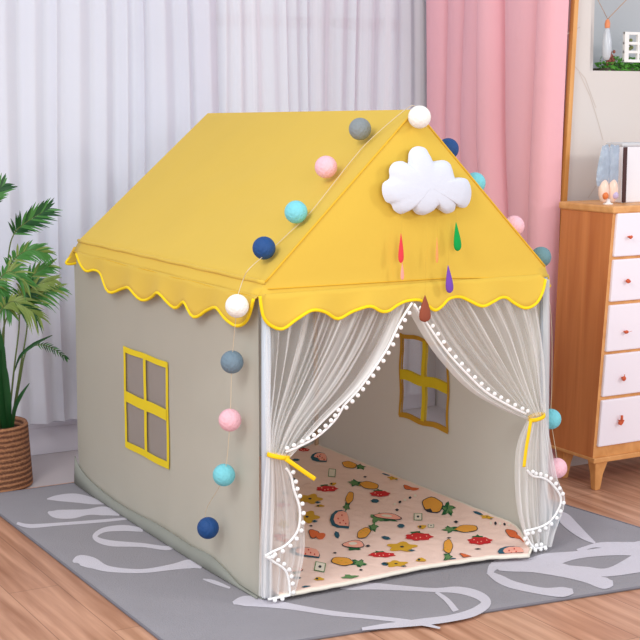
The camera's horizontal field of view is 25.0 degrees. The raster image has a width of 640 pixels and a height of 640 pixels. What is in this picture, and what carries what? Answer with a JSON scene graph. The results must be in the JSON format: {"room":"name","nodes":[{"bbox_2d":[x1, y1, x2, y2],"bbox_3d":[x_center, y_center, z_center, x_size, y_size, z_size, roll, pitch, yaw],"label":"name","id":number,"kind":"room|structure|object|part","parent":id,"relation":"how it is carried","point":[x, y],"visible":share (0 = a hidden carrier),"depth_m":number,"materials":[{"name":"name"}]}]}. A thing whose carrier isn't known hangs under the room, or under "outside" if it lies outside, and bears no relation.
{"room":"children's room","nodes":[
{"label":"children's room","id":0,"kind":"room"},
{"bbox_2d":[0,416,32,492],"bbox_3d":[-1.145,0.466,5.043,0.279,0.223,0.279,-5,10,-30],"label":"basket","id":1,"kind":"object","parent":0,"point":[16,473],"depth_m":4.96,"materials":[{"name":"brown wicker"}]},
{"bbox_2d":[0,405,639,639],"bbox_3d":[0.588,0.852,3.373,6.000,0.050,5.600,-5,10,-30],"label":"floor","id":2,"kind":"structure","parent":0,"point":[41,599],"depth_m":3.83,"materials":[{"name":"laminate"}]},
{"bbox_2d":[0,173,71,492],"bbox_3d":[-1.071,0.037,4.979,0.407,1.090,0.352,-5,10,-30],"label":"potted palm","id":3,"kind":"object","parent":2,"relation":"on","point":[16,473],"visible":1,"depth_m":4.88,"materials":[{"name":"plant"}]},
{"bbox_2d":[0,483,639,639],"bbox_3d":[0.059,0.652,4.518,1.746,0.009,1.884,-5,10,-30],"label":"rug","id":4,"kind":"object","parent":2,"relation":"on","point":[168,594],"visible":0.52,"depth_m":3.99,"materials":[{"name":"grey carpet"}]},
{"bbox_2d":[65,110,565,601],"bbox_3d":[-0.069,-0.013,4.560,1.037,1.293,1.466,-5,10,-30],"label":"tent","id":5,"kind":"object","parent":4,"relation":"on","point":[321,335],"visible":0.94,"depth_m":4.25,"materials":[{"name":"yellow fabric"}]},
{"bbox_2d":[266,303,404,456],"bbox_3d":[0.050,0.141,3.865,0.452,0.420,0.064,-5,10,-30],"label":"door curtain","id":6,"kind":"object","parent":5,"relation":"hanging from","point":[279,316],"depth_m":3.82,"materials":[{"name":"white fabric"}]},
{"bbox_3d":[0.053,0.346,3.866,0.458,0.764,0.007,-5,10,-30],"label":"trim cord","id":7,"kind":"part","parent":5,"relation":"part of","materials":[{"name":"white fabric"}]},
{"bbox_2d":[197,105,566,538],"bbox_3d":[0.218,0.038,4.044,1.120,1.264,0.294,-4,9,-23],"label":"garland","id":8,"kind":"object","parent":5,"relation":"hanging from","point":[236,305],"visible":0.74,"depth_m":3.87,"materials":[{"name":"multicoloured fabric"}]},
{"bbox_2d":[382,146,470,214],"bbox_3d":[0.291,-0.376,3.898,0.291,0.185,0.049,-5,10,-30],"label":"cloud","id":9,"kind":"object","parent":5,"relation":"attached to","point":[422,185],"visible":1,"depth_m":3.87,"materials":[{"name":"white fabric"}]},
{"bbox_2d":[398,223,403,262],"bbox_3d":[0.217,-0.226,3.869,0.017,0.148,0.006,-5,10,-30],"label":"raindrop","id":10,"kind":"object","parent":9,"relation":"hanging from","point":[401,252],"visible":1,"depth_m":3.87,"materials":[{"name":"red fabric"}]},
{"bbox_2d":[401,221,403,279],"bbox_3d":[0.222,-0.204,3.882,0.011,0.194,0.004,-5,10,-30],"label":"raindrop","id":11,"kind":"object","parent":9,"relation":"hanging from","point":[402,269],"visible":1,"depth_m":3.89,"materials":[{"name":"pink fabric"}]},
{"bbox_2d":[419,232,430,321],"bbox_3d":[0.286,-0.148,3.916,0.037,0.310,0.015,-5,10,-30],"label":"raindrop","id":12,"kind":"object","parent":9,"relation":"hanging from","point":[425,314],"visible":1,"depth_m":3.93,"materials":[{"name":"brown fabric"}]},
{"bbox_2d":[436,208,438,262],"bbox_3d":[0.319,-0.229,3.928,0.008,0.150,0.003,-5,10,-30],"label":"raindrop","id":13,"kind":"object","parent":9,"relation":"hanging from","point":[438,208],"visible":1,"depth_m":3.93,"materials":[{"name":"orange fabric"}]},
{"bbox_2d":[446,219,452,292],"bbox_3d":[0.356,-0.190,3.955,0.024,0.234,0.012,-5,10,-30],"label":"raindrop","id":14,"kind":"object","parent":9,"relation":"hanging from","point":[449,283],"visible":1,"depth_m":3.96,"materials":[{"name":"purple fabric"}]},
{"bbox_2d":[454,216,460,250],"bbox_3d":[0.377,-0.248,3.959,0.024,0.118,0.012,-5,10,-30],"label":"raindrop","id":15,"kind":"object","parent":9,"relation":"hanging from","point":[457,240],"visible":1,"depth_m":3.96,"materials":[{"name":"green fabric"}]},
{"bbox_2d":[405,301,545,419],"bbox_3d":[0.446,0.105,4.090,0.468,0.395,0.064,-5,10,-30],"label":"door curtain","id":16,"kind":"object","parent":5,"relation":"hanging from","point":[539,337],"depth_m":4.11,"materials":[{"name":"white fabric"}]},
{"bbox_3d":[0.484,0.311,4.112,0.534,0.760,0.007,-5,10,-30],"label":"trim cord","id":17,"kind":"part","parent":5,"relation":"part of","materials":[{"name":"white fabric"}]},
{"bbox_2d":[259,442,535,598],"bbox_3d":[-0.052,0.604,4.623,0.898,0.041,1.444,-5,10,-30],"label":"floor mat","id":18,"kind":"object","parent":4,"relation":"on","point":[364,522],"visible":0.62,"depth_m":4.43,"materials":[{"name":"multicoloured fabric"}]},
{"bbox_2d":[549,200,639,489],"bbox_3d":[1.157,0.069,5.134,0.634,0.981,0.300,-5,10,-30],"label":"dresser","id":19,"kind":"object","parent":2,"relation":"on","point":[596,383],"visible":0.98,"depth_m":4.95,"materials":[{"name":"brown wood"}]},
{"bbox_3d":[0.877,0.503,5.157,0.062,0.116,0.047,-5,10,-30],"label":"leg","id":20,"kind":"part","parent":19,"relation":"part of","materials":[{"name":"brown wood"}]},
{"bbox_3d":[1.143,0.445,5.199,0.619,0.018,0.247,-5,10,-30],"label":"rail","id":21,"kind":"part","parent":19,"relation":"part of","materials":[{"name":"brown wood"}]},
{"bbox_3d":[0.959,0.527,4.995,0.062,0.116,0.047,-5,10,-30],"label":"leg","id":22,"kind":"part","parent":19,"relation":"part of","materials":[{"name":"brown wood"}]},
{"bbox_2d":[596,144,619,204],"bbox_3d":[0.969,-0.489,4.864,0.099,0.203,0.037,-5,10,-30],"label":"glass figurine","id":23,"kind":"object","parent":19,"relation":"on","point":[608,164],"visible":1,"depth_m":4.86,"materials":[{"name":"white glass"}]},
{"bbox_3d":[1.200,0.333,5.080,0.580,0.163,0.026,-5,10,-30],"label":"drawer","id":24,"kind":"part","parent":19,"relation":"part of","materials":[{"name":"white paint"}]},
{"bbox_3d":[1.206,0.169,5.052,0.574,0.145,0.025,-5,10,-30],"label":"drawer","id":25,"kind":"part","parent":19,"relation":"part of","materials":[{"name":"white paint"}]},
{"bbox_3d":[1.031,0.343,4.962,0.022,0.034,0.020,-5,10,-30],"label":"knob","id":26,"kind":"part","parent":19,"relation":"part of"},
{"bbox_3d":[1.211,0.008,5.025,0.568,0.159,0.025,-5,10,-30],"label":"drawer","id":27,"kind":"part","parent":19,"relation":"part of","materials":[{"name":"white paint"}]},
{"bbox_2d":[606,142,639,202],"bbox_3d":[1.117,-0.516,5.038,0.246,0.205,0.087,-5,10,-30],"label":"book","id":28,"kind":"object","parent":19,"relation":"on","point":[629,154],"visible":0.8,"depth_m":4.96,"materials":[{"name":"white paper"}]},
{"bbox_3d":[1.117,-0.612,5.025,0.246,0.012,0.086,-5,10,-30],"label":"lid","id":29,"kind":"part","parent":28,"relation":"part of","materials":[{"name":"white"}]},
{"bbox_3d":[1.217,-0.152,4.997,0.562,0.142,0.025,-5,10,-30],"label":"drawer","id":30,"kind":"part","parent":19,"relation":"part of","materials":[{"name":"white paint"}]},
{"bbox_3d":[1.222,-0.304,4.971,0.556,0.146,0.025,-5,10,-30],"label":"drawer","id":31,"kind":"part","parent":19,"relation":"part of","materials":[{"name":"white paint"}]},
{"bbox_2d":[427,345,435,376],"bbox_3d":[-0.787,-0.860,5.538,6.000,2.700,0.120,-5,10,-30],"label":"wall","id":32,"kind":"structure","parent":0,"point":[431,355],"depth_m":6.37,"materials":[{"name":"paint"}]},
{"bbox_2d":[0,0,218,424],"bbox_3d":[-1.305,-0.759,5.063,2.141,2.360,0.068,-5,10,-30],"label":"window curtain","id":33,"kind":"object","parent":32,"relation":"hanging from","point":[94,94],"visible":0.54,"depth_m":5.34,"materials":[{"name":"white fabric"}]},
{"bbox_2d":[28,387,434,455],"bbox_3d":[-1.423,0.481,5.284,4.450,0.122,0.024,-5,10,-30],"label":"baseboard","id":34,"kind":"structure","parent":32,"relation":"attached to","point":[55,436],"depth_m":5.52,"materials":[{"name":"white paint"}]},
{"bbox_2d":[216,0,426,395],"bbox_3d":[-0.001,-0.845,5.878,1.089,2.430,0.034,-5,10,-29],"label":"sheer curtain","id":35,"kind":"object","parent":32,"relation":"hanging from","point":[273,55],"visible":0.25,"depth_m":5.86,"materials":[{"name":"white fabric"}]},
{"bbox_2d":[435,0,594,409],"bbox_3d":[0.748,-0.884,5.699,0.100,2.700,1.127,-3,9,-20],"label":"wall","id":36,"kind":"structure","parent":0,"point":[440,369],"depth_m":6.30,"materials":[{"name":"paint"}]},
{"bbox_2d":[556,0,639,465],"bbox_3d":[1.609,-0.860,5.536,1.848,2.700,0.051,-5,10,-30],"label":"wall","id":37,"kind":"structure","parent":0,"point":[606,104],"depth_m":5.17,"materials":[{"name":"paint"}]},
{"bbox_2d":[426,0,568,459],"bbox_3d":[0.637,-0.765,5.546,0.142,2.490,1.085,-3,9,-19],"label":"window curtain","id":38,"kind":"object","parent":37,"relation":"hanging from","point":[496,69],"visible":0.41,"depth_m":5.30,"materials":[{"name":"pink fabric"}]},
{"bbox_2d":[554,0,578,344],"bbox_3d":[0.876,-0.792,5.080,0.132,2.700,0.020,-5,10,-30],"label":"trim","id":39,"kind":"structure","parent":37,"relation":"attached to","point":[574,3],"depth_m":5.08,"materials":[{"name":"brown wood"}]},
{"bbox_2d":[598,0,625,59],"bbox_3d":[1.080,-1.339,5.111,0.349,0.828,0.034,-5,10,-30],"label":"hanging bulb","id":40,"kind":"object","parent":37,"relation":"hanging from","point":[607,42],"visible":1,"depth_m":5.12,"materials":[{"name":"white glass"}]},
{"bbox_3d":[1.018,-0.979,5.128,0.034,0.112,0.034,-5,10,-30],"label":"glass","id":41,"kind":"part","parent":40,"relation":"part of","materials":[{"name":"glass"}]},
{"bbox_2d":[593,0,639,67],"bbox_3d":[1.262,-1.365,5.417,0.932,0.906,0.220,-5,10,-30],"label":"wall niche","id":42,"kind":"object","parent":37,"relation":"in","point":[626,18],"depth_m":5.48,"materials":[{"name":"paint"}]},
{"bbox_2d":[593,32,639,70],"bbox_3d":[1.150,-0.977,5.311,0.317,0.151,0.111,-5,10,-30],"label":"planter","id":43,"kind":"object","parent":42,"relation":"in","point":[609,65],"visible":0.96,"depth_m":5.24,"materials":[{"name":"white paint"}]},
{"bbox_3d":[1.052,-0.947,5.228,0.031,0.057,0.028,-3,9,-16],"label":"flower","id":44,"kind":"part","parent":43,"relation":"part of","materials":[{"name":"red plant"}]},
{"bbox_2d":[593,68,639,70],"bbox_3d":[1.145,-0.920,5.327,0.300,0.012,0.090,-5,10,-30],"label":"shelf","id":45,"kind":"object","parent":42,"relation":"in","point":[594,69],"depth_m":5.25,"materials":[{"name":"white wood"}]}
]}

